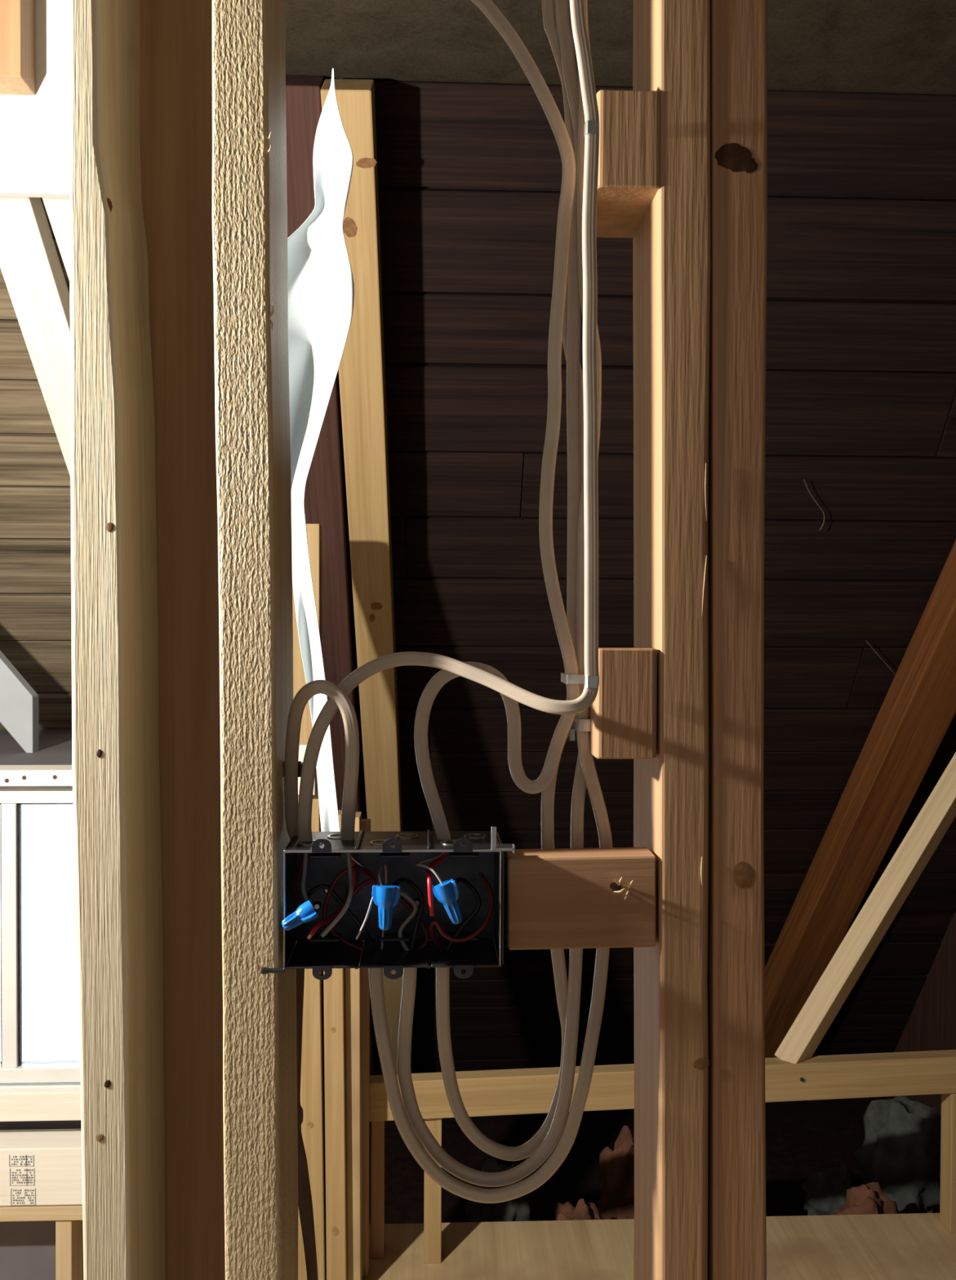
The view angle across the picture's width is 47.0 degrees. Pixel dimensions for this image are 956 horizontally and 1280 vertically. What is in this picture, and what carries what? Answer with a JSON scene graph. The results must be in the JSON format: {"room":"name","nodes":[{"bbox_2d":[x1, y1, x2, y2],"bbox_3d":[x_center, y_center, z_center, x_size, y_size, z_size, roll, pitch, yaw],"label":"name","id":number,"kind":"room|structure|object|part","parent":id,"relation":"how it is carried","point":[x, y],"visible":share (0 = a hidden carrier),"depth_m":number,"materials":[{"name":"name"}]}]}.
{"room":"unfinished attic","nodes":[
{"label":"unfinished attic","id":0,"kind":"room"},
{"bbox_2d":[0,728,81,1279],"bbox_3d":[-1.493,0.912,2.950,1.680,1.371,1.719,0,1,-3],"label":"wall","id":1,"kind":"structure","parent":0,"point":[27,1248],"depth_m":2.14,"materials":[{"name":"white paint"}]},
{"bbox_2d":[0,764,72,786],"bbox_3d":[-1.451,0.253,2.041,1.680,0.030,0.076,0,1,-3],"label":"strip","id":2,"kind":"object","parent":1,"relation":"attached to","point":[10,775],"visible":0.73,"depth_m":2.03,"materials":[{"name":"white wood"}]},
{"bbox_2d":[0,1082,80,1121],"bbox_3d":[-1.469,0.872,2.060,1.650,0.054,0.060,0,1,-3],"label":"board","id":3,"kind":"object","parent":1,"relation":"attached to","point":[25,1101],"visible":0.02,"depth_m":2.06,"materials":[{"name":"white wood"}]},
{"bbox_2d":[0,78,955,1093],"bbox_3d":[-0.420,0.270,2.940,3.820,2.685,1.913,0,1,-3],"label":"wall","id":4,"kind":"structure","parent":0,"point":[860,343],"depth_m":2.47,"materials":[{"name":"brown wood"}]},
{"bbox_2d":[0,650,39,752],"bbox_3d":[-1.184,-0.057,2.345,0.473,0.625,0.038,0,1,-3],"label":"rafter tail","id":5,"kind":"object","parent":4,"relation":"on","point":[19,702],"visible":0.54,"depth_m":2.34,"materials":[{"name":"grey paint"}]},
{"bbox_2d":[0,196,70,475],"bbox_3d":[-0.824,-0.384,2.352,0.101,1.277,0.944,0,1,8],"label":"brace","id":6,"kind":"object","parent":4,"relation":"on","point":[30,266],"visible":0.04,"depth_m":2.12,"materials":[{"name":"white wood"}]},
{"bbox_2d":[0,786,80,1083],"bbox_3d":[-1.044,0.557,2.083,0.700,0.557,0.040,0,1,-3],"label":"window","id":7,"kind":"structure","parent":4,"relation":"in","point":[40,1037],"depth_m":2.09,"materials":[{"name":"white paint"}]},
{"bbox_3d":[-1.129,0.557,2.079,0.458,0.502,0.004,0,1,-2],"label":"pane","id":8,"kind":"part","parent":7,"relation":"part of","materials":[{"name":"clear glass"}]},
{"bbox_3d":[-1.043,0.293,2.078,0.700,0.027,0.040,0,1,-2],"label":"frame","id":9,"kind":"part","parent":7,"relation":"part of","materials":[{"name":"white paint"}]},
{"bbox_3d":[-1.045,0.822,2.088,0.700,0.028,0.040,0,1,-2],"label":"frame","id":10,"kind":"part","parent":7,"relation":"part of","materials":[{"name":"white paint"}]},
{"bbox_3d":[-0.801,0.558,2.093,0.142,0.502,0.004,0,1,-2],"label":"pane","id":11,"kind":"part","parent":7,"relation":"part of","materials":[{"name":"clear glass"}]},
{"bbox_2d":[42,197,69,279],"bbox_3d":[-0.697,-0.471,2.280,0.102,1.143,0.864,0,1,11],"label":"brace","id":12,"kind":"object","parent":4,"relation":"attached to","point":[57,209],"visible":0.02,"depth_m":2.01,"materials":[{"name":"white wood"}]},
{"bbox_2d":[803,479,824,530],"bbox_3d":[0.764,-0.305,2.488,0.018,0.108,0.100,1,1,38],"label":"strand","id":13,"kind":"object","parent":4,"relation":"attached to","point":[803,479],"visible":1,"depth_m":2.49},
{"bbox_2d":[764,539,955,1057],"bbox_3d":[1.069,0.466,2.998,0.143,1.974,1.461,0,1,-12],"label":"brace","id":14,"kind":"object","parent":4,"relation":"attached to","point":[917,709],"visible":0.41,"depth_m":2.94,"materials":[{"name":"brown wood"}]},
{"bbox_2d":[866,640,895,675],"bbox_3d":[1.059,0.081,2.791,0.231,0.162,0.006,0,1,-32],"label":"strand","id":15,"kind":"object","parent":4,"relation":"attached to","point":[866,641],"visible":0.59,"depth_m":2.76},
{"bbox_2d":[285,0,955,94],"bbox_3d":[-0.299,-0.997,0.278,3.820,0.040,3.470,0,1,-3],"label":"ceiling","id":16,"kind":"structure","parent":0,"point":[903,46],"depth_m":1.85,"materials":[{"name":"brown wood"}]},
{"bbox_2d":[0,0,35,95],"bbox_3d":[-0.743,-0.910,1.617,0.161,0.186,0.059,0,1,-3],"label":"block","id":17,"kind":"object","parent":16,"relation":"attached to","point":[17,17],"visible":1,"depth_m":1.59,"materials":[{"name":"brown wood"}]},
{"bbox_2d":[0,0,70,198],"bbox_3d":[-0.757,-0.839,1.658,0.482,0.330,0.020,0,1,-3],"label":"panel","id":18,"kind":"object","parent":16,"relation":"hanging from","point":[35,130],"visible":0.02,"depth_m":1.65,"materials":[{"name":"paint"}]},
{"bbox_2d":[324,1093,939,1224],"bbox_3d":[-0.435,1.618,3.181,3.820,0.040,1.720,0,1,-3],"label":"dark opening","id":19,"kind":"structure","parent":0,"point":[802,1137],"depth_m":3.42,"materials":[{"name":"black"}]},
{"bbox_2d":[285,75,375,1075],"bbox_3d":[-0.367,0.294,2.850,0.108,2.633,1.897,0,1,-2],"label":"board","id":20,"kind":"object","parent":19,"relation":"on","point":[325,496],"visible":0.26,"depth_m":2.35,"materials":[{"name":"brown wood"}]},
{"bbox_2d":[320,79,411,1074],"bbox_3d":[-0.246,0.318,2.822,0.092,2.636,1.900,0,1,-1],"label":"stud","id":21,"kind":"object","parent":19,"relation":"on","point":[362,368],"visible":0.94,"depth_m":2.28,"materials":[{"name":"yellow wood"}]},
{"bbox_2d":[465,1156,531,1222],"bbox_3d":[0.051,1.460,2.790,0.166,0.304,0.128,0,1,-3],"label":"clump","id":22,"kind":"object","parent":19,"relation":"on","point":[518,1209],"visible":0.24,"depth_m":2.76,"materials":[{"name":"grey fabric"}]},
{"bbox_2d":[555,1198,599,1220],"bbox_3d":[0.247,1.497,2.713,0.165,0.234,0.125,0,1,-18],"label":"clump","id":23,"kind":"object","parent":19,"relation":"on","point":[566,1211],"visible":0.18,"depth_m":2.71,"materials":[{"name":"red fabric"}]},
{"bbox_2d":[597,1124,634,1219],"bbox_3d":[0.394,1.452,2.926,0.154,0.318,0.137,0,1,-28],"label":"clump","id":24,"kind":"object","parent":19,"relation":"on","point":[616,1201],"visible":0.48,"depth_m":2.88,"materials":[{"name":"red fabric"}]},
{"bbox_2d":[801,1164,861,1215],"bbox_3d":[0.976,1.520,2.997,0.180,0.183,0.129,0,1,-3],"label":"clump","id":25,"kind":"object","parent":19,"relation":"on","point":[825,1190],"visible":0.6,"depth_m":2.96,"materials":[{"name":"grey fabric"}]},
{"bbox_2d":[834,1182,898,1214],"bbox_3d":[0.948,1.474,2.700,0.185,0.286,0.140,0,1,-3],"label":"clump","id":26,"kind":"object","parent":19,"relation":"on","point":[868,1198],"visible":0.24,"depth_m":2.68,"materials":[{"name":"red fabric"}]},
{"bbox_2d":[853,1095,941,1213],"bbox_3d":[1.147,1.424,2.974,0.263,0.377,0.185,0,1,-3],"label":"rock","id":27,"kind":"object","parent":19,"relation":"on","point":[900,1151],"visible":0.66,"depth_m":2.91,"materials":[{"name":"grey fabric"}]},
{"bbox_2d":[362,1213,955,1279],"bbox_3d":[-0.316,1.470,0.475,3.820,0.360,3.770,0,1,-3],"label":"floor","id":28,"kind":"structure","parent":0,"point":[916,1246],"depth_m":2.27,"materials":[{"name":"brown wood"}]},
{"bbox_2d":[55,1220,84,1279],"bbox_3d":[-0.775,1.170,2.088,0.030,0.175,0.075,0,1,-3],"label":"stud","id":29,"kind":"object","parent":28,"relation":"on","point":[68,1233],"visible":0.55,"depth_m":2.05,"materials":[{"name":"brown wood"}]},
{"bbox_2d":[0,1204,82,1222],"bbox_3d":[-1.470,1.064,2.054,1.650,0.027,0.080,0,1,-3],"label":"rail","id":30,"kind":"object","parent":29,"relation":"on","point":[44,1212],"visible":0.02,"depth_m":2.04,"materials":[{"name":"brown wood"}]},
{"bbox_2d":[0,1128,82,1205],"bbox_3d":[-1.469,0.994,2.052,1.650,0.107,0.081,0,1,-3],"label":"board","id":31,"kind":"object","parent":30,"relation":"on","point":[38,1166],"visible":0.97,"depth_m":2.04,"materials":[{"name":"white wood"}]},
{"bbox_2d":[69,0,164,1279],"bbox_3d":[-0.266,0.149,0.819,0.042,2.269,0.104,0,1,-3],"label":"stud","id":32,"kind":"object","parent":28,"relation":"on","point":[116,785],"visible":1,"depth_m":0.77,"materials":[{"name":"brown wood"}]},
{"bbox_2d":[138,0,225,1279],"bbox_3d":[-0.225,0.148,0.893,0.092,2.269,0.038,0,1,-3],"label":"stud","id":33,"kind":"object","parent":28,"relation":"on","point":[175,36],"visible":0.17,"depth_m":0.87,"materials":[{"name":"brown wood"}]},
{"bbox_2d":[212,0,297,1279],"bbox_3d":[-0.165,0.149,0.823,0.049,2.269,0.106,0,1,-3],"label":"stud","id":34,"kind":"object","parent":28,"relation":"on","point":[250,189],"visible":0.99,"depth_m":0.77,"materials":[{"name":"brown wood"}]},
{"bbox_2d":[284,760,302,777],"bbox_3d":[-0.137,0.096,0.818,0.014,0.011,0.013,0,1,-3],"label":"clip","id":35,"kind":"object","parent":34,"relation":"attached to","point":[300,763],"visible":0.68,"depth_m":0.82,"materials":[{"name":"black metal"}]},
{"bbox_2d":[296,968,318,1279],"bbox_3d":[-0.142,0.414,0.893,0.027,0.330,0.007,0,1,-13],"label":"paper","id":36,"kind":"object","parent":34,"relation":"attached to","point":[304,1197],"visible":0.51,"depth_m":0.89,"materials":[{"name":"paper"}]},
{"bbox_2d":[287,68,354,831],"bbox_3d":[-0.142,-0.134,0.957,0.066,0.805,0.174,0,1,-13],"label":"sheet","id":37,"kind":"object","parent":34,"relation":"hanging from","point":[321,284],"visible":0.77,"depth_m":1.01,"materials":[{"name":"white plastic"}]},
{"bbox_2d":[261,826,515,980],"bbox_3d":[-0.064,0.184,0.801,0.177,0.107,0.071,0,1,-3],"label":"junction box","id":38,"kind":"object","parent":34,"relation":"attached to","point":[470,853],"visible":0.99,"depth_m":0.82,"materials":[{"name":"metal"}]},
{"bbox_3d":[-0.136,0.187,0.800,0.001,0.083,0.065,0,1,-2],"label":"panel","id":39,"kind":"part","parent":38,"relation":"part of","materials":[{"name":"metal"}]},
{"bbox_2d":[281,899,318,930],"bbox_3d":[-0.124,0.192,0.769,0.025,0.020,0.020,0,1,0],"label":"nut","id":40,"kind":"object","parent":38,"relation":"attached to","point":[305,913],"visible":1,"depth_m":0.76,"materials":[{"name":"blue plastic"}]},
{"bbox_3d":[-0.111,0.147,0.800,0.049,0.001,0.065,0,1,-2],"label":"panel","id":41,"kind":"part","parent":38,"relation":"part of","materials":[{"name":"metal"}]},
{"bbox_3d":[-0.111,0.228,0.802,0.049,0.001,0.065,0,1,-2],"label":"panel","id":42,"kind":"part","parent":38,"relation":"part of","materials":[{"name":"metal"}]},
{"bbox_2d":[284,680,379,939],"bbox_3d":[-0.107,0.119,0.796,0.054,0.182,0.074,0,1,-27],"label":"electrical cable","id":43,"kind":"object","parent":38,"relation":"attached to","point":[305,693],"visible":0.95,"depth_m":0.79,"materials":[{"name":"beige plastic"}]},
{"bbox_2d":[371,884,400,930],"bbox_3d":[-0.064,0.188,0.770,0.016,0.031,0.015,-1,1,-36],"label":"nut","id":44,"kind":"object","parent":38,"relation":"in","point":[385,896],"visible":1,"depth_m":0.77,"materials":[{"name":"blue plastic"}]},
{"bbox_3d":[-0.060,0.147,0.802,0.049,0.001,0.065,0,1,-2],"label":"panel","id":45,"kind":"part","parent":38,"relation":"part of","materials":[{"name":"metal"}]},
{"bbox_3d":[-0.060,0.229,0.804,0.049,0.001,0.065,0,1,-2],"label":"panel","id":46,"kind":"part","parent":38,"relation":"part of","materials":[{"name":"metal"}]},
{"bbox_3d":[-0.062,0.187,0.836,0.152,0.083,0.001,0,1,-2],"label":"panel","id":47,"kind":"part","parent":38,"relation":"part of","materials":[{"name":"metal"}]},
{"bbox_2d":[291,0,599,908],"bbox_3d":[-0.023,-0.384,0.770,0.220,1.151,0.032,0,1,5],"label":"electrical cable","id":48,"kind":"object","parent":38,"relation":"attached to","point":[491,681],"visible":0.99,"depth_m":0.77,"materials":[{"name":"white plastic"}]},
{"bbox_2d":[432,878,462,924],"bbox_3d":[-0.021,0.183,0.771,0.021,0.032,0.014,0,1,-12],"label":"nut","id":49,"kind":"object","parent":38,"relation":"attached to","point":[447,893],"visible":1,"depth_m":0.77,"materials":[{"name":"blue plastic"}]},
{"bbox_2d":[306,0,613,1203],"bbox_3d":[-0.009,-0.293,0.793,0.230,1.417,0.039,0,1,-6],"label":"electrical cable","id":50,"kind":"object","parent":38,"relation":"attached to","point":[466,1191],"visible":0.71,"depth_m":0.81,"materials":[{"name":"grey plastic"}]},
{"bbox_3d":[-0.010,0.147,0.805,0.047,0.001,0.065,0,1,-2],"label":"panel","id":51,"kind":"part","parent":38,"relation":"part of","materials":[{"name":"metal"}]},
{"bbox_3d":[-0.011,0.229,0.806,0.047,0.001,0.065,0,1,-2],"label":"panel","id":52,"kind":"part","parent":38,"relation":"part of","materials":[{"name":"metal"}]},
{"bbox_2d":[345,0,586,1186],"bbox_3d":[-0.003,-0.301,0.800,0.182,1.418,0.038,0,1,-13],"label":"electrical cable","id":53,"kind":"object","parent":38,"relation":"attached to","point":[467,1174],"visible":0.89,"depth_m":0.82,"materials":[{"name":"grey plastic"}]},
{"bbox_2d":[377,0,580,949],"bbox_3d":[-0.019,-0.380,0.779,0.194,1.214,0.043,0,1,-3],"label":"electrical cable","id":54,"kind":"object","parent":38,"relation":"attached to","point":[488,7],"visible":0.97,"depth_m":0.80,"materials":[{"name":"grey plastic"}]},
{"bbox_3d":[0.014,0.188,0.806,0.001,0.083,0.065,0,1,-2],"label":"panel","id":55,"kind":"part","parent":38,"relation":"part of","materials":[{"name":"metal"}]},
{"bbox_2d":[428,0,583,1160],"bbox_3d":[0.024,-0.320,0.804,0.126,1.424,0.044,0,1,-20],"label":"electrical cable","id":56,"kind":"object","parent":38,"relation":"attached to","point":[476,1136],"visible":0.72,"depth_m":0.82,"materials":[{"name":"grey plastic"}]},
{"bbox_2d":[292,524,321,1279],"bbox_3d":[-0.344,0.518,2.142,0.076,1.481,0.050,0,1,-3],"label":"post","id":57,"kind":"object","parent":28,"relation":"on","point":[313,531],"visible":0.19,"depth_m":2.11,"materials":[{"name":"yellow wood"}]},
{"bbox_2d":[297,743,315,795],"bbox_3d":[-0.331,0.247,2.098,0.042,0.095,0.024,0,1,-3],"label":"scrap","id":58,"kind":"object","parent":57,"relation":"attached to","point":[302,747],"visible":0.24,"depth_m":2.08,"materials":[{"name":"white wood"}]},
{"bbox_2d":[301,968,326,1279],"bbox_3d":[-0.314,0.818,2.084,0.054,0.883,0.050,0,1,-3],"label":"post","id":59,"kind":"object","parent":28,"relation":"on","point":[313,1051],"visible":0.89,"depth_m":2.06,"materials":[{"name":"yellow wood"}]},
{"bbox_2d":[323,809,346,1279],"bbox_3d":[-0.271,0.793,2.091,0.048,0.933,0.050,0,1,-3],"label":"post","id":60,"kind":"object","parent":28,"relation":"on","point":[334,987],"visible":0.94,"depth_m":2.07,"materials":[{"name":"yellow wood"}]},
{"bbox_2d":[344,812,362,1279],"bbox_3d":[-0.241,0.797,2.122,0.034,0.923,0.060,0,1,-3],"label":"post","id":61,"kind":"object","parent":28,"relation":"on","point":[353,976],"visible":0.73,"depth_m":2.10,"materials":[{"name":"brown wood"}]},
{"bbox_2d":[361,818,370,1278],"bbox_3d":[-0.227,0.806,2.173,0.026,0.903,0.030,0,1,-3],"label":"post","id":62,"kind":"object","parent":28,"relation":"on","point":[366,823],"visible":0.54,"depth_m":2.16,"materials":[{"name":"brown wood"}]},
{"bbox_2d":[370,1120,384,1258],"bbox_3d":[-0.205,1.108,2.255,0.026,0.298,0.050,0,1,-3],"label":"stud","id":63,"kind":"object","parent":28,"relation":"on","point":[377,1160],"visible":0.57,"depth_m":2.23,"materials":[{"name":"brown wood"}]},
{"bbox_2d":[423,1118,441,1263],"bbox_3d":[-0.092,1.108,2.240,0.035,0.298,0.050,0,1,-3],"label":"stud","id":64,"kind":"object","parent":28,"relation":"on","point":[432,1190],"visible":0.72,"depth_m":2.22,"materials":[{"name":"yellow wood"}]},
{"bbox_2d":[368,1049,955,1121],"bbox_3d":[0.644,0.921,2.305,1.750,0.078,0.045,0,1,-7],"label":"beam","id":65,"kind":"structure","parent":64,"relation":"on","point":[495,1092],"depth_m":2.26,"materials":[{"name":"yellow wood"}]},
{"bbox_2d":[774,752,955,1063],"bbox_3d":[1.083,0.203,2.349,0.910,1.420,0.068,0,1,-5],"label":"knee brace","id":66,"kind":"object","parent":65,"relation":"on","point":[937,814],"visible":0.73,"depth_m":2.32,"materials":[{"name":"brown wood"}]},
{"bbox_3d":[0.123,1.284,1.384,0.951,0.019,1.985,0,1,-2],"label":"plywood panel","id":67,"kind":"part","parent":28,"relation":"part of","materials":[{"name":"beige wood"}]},
{"bbox_2d":[632,0,711,1279],"bbox_3d":[0.144,0.150,0.837,0.043,2.269,0.105,0,1,-3],"label":"stud","id":68,"kind":"object","parent":28,"relation":"on","point":[672,256],"visible":0.98,"depth_m":0.79,"materials":[{"name":"brown wood"}]},
{"bbox_2d":[505,847,656,950],"bbox_3d":[0.074,0.187,0.796,0.106,0.066,0.036,0,1,-2],"label":"block","id":69,"kind":"object","parent":68,"relation":"attached to","point":[557,898],"visible":0.98,"depth_m":0.78,"materials":[{"name":"brown wood"}]},
{"bbox_2d":[589,647,657,759],"bbox_3d":[0.105,0.045,0.799,0.044,0.078,0.036,0,1,-3],"label":"block","id":70,"kind":"object","parent":68,"relation":"attached to","point":[623,711],"visible":0.86,"depth_m":0.78,"materials":[{"name":"brown wood"}]},
{"bbox_2d":[568,728,575,740],"bbox_3d":[0.070,0.071,0.821,0.004,0.009,0.005,0,1,-3],"label":"clip","id":71,"kind":"object","parent":70,"relation":"attached to","point":[572,731],"visible":1,"depth_m":0.82,"materials":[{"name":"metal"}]},
{"bbox_2d":[560,672,584,684],"bbox_3d":[0.073,0.028,0.818,0.020,0.007,0.033,0,1,-3],"label":"clip","id":72,"kind":"object","parent":70,"relation":"attached to","point":[565,678],"visible":0.76,"depth_m":0.80,"materials":[{"name":"metal"}]},
{"bbox_2d":[573,716,591,731],"bbox_3d":[0.078,0.062,0.816,0.012,0.009,0.020,0,1,-3],"label":"clip","id":73,"kind":"object","parent":70,"relation":"attached to","point":[580,725],"visible":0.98,"depth_m":0.81,"materials":[{"name":"metal"}]},
{"bbox_2d":[583,675,597,688],"bbox_3d":[0.079,0.029,0.771,0.008,0.008,0.009,0,1,-3],"label":"clip","id":74,"kind":"object","parent":70,"relation":"attached to","point":[590,682],"visible":1,"depth_m":0.77,"materials":[{"name":"metal"}]},
{"bbox_2d":[595,89,660,238],"bbox_3d":[0.104,-0.354,0.825,0.046,0.068,0.104,0,1,-3],"label":"block","id":75,"kind":"object","parent":68,"relation":"attached to","point":[628,178],"visible":0.75,"depth_m":0.77,"materials":[{"name":"brown wood"}]},
{"bbox_2d":[583,120,598,137],"bbox_3d":[0.079,-0.354,0.763,0.009,0.009,0.009,0,1,-3],"label":"clip","id":76,"kind":"object","parent":75,"relation":"attached to","point":[590,126],"visible":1,"depth_m":0.76,"materials":[{"name":"metal"}]},
{"bbox_2d":[706,0,767,1279],"bbox_3d":[0.185,0.150,0.839,0.048,2.269,0.103,0,1,-3],"label":"stud","id":77,"kind":"object","parent":28,"relation":"on","point":[737,1221],"visible":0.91,"depth_m":0.79,"materials":[{"name":"brown wood"}]},
{"bbox_3d":[1.077,1.287,1.426,0.951,0.019,1.985,0,1,-2],"label":"plywood panel","id":78,"kind":"part","parent":28,"relation":"part of","materials":[{"name":"beige wood"}]},
{"bbox_2d":[939,1093,955,1232],"bbox_3d":[1.022,1.111,2.358,0.039,0.298,0.050,0,1,-3],"label":"stud","id":79,"kind":"object","parent":28,"relation":"on","point":[948,1132],"visible":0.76,"depth_m":2.35,"materials":[{"name":"yellow wood"}]},
{"bbox_2d":[893,911,955,1115],"bbox_3d":[1.580,0.326,1.377,0.040,2.630,5.450,0,1,-3],"label":"wall","id":80,"kind":"structure","parent":0,"point":[931,1025],"depth_m":3.50,"materials":[{"name":"brown wood"}]}
]}

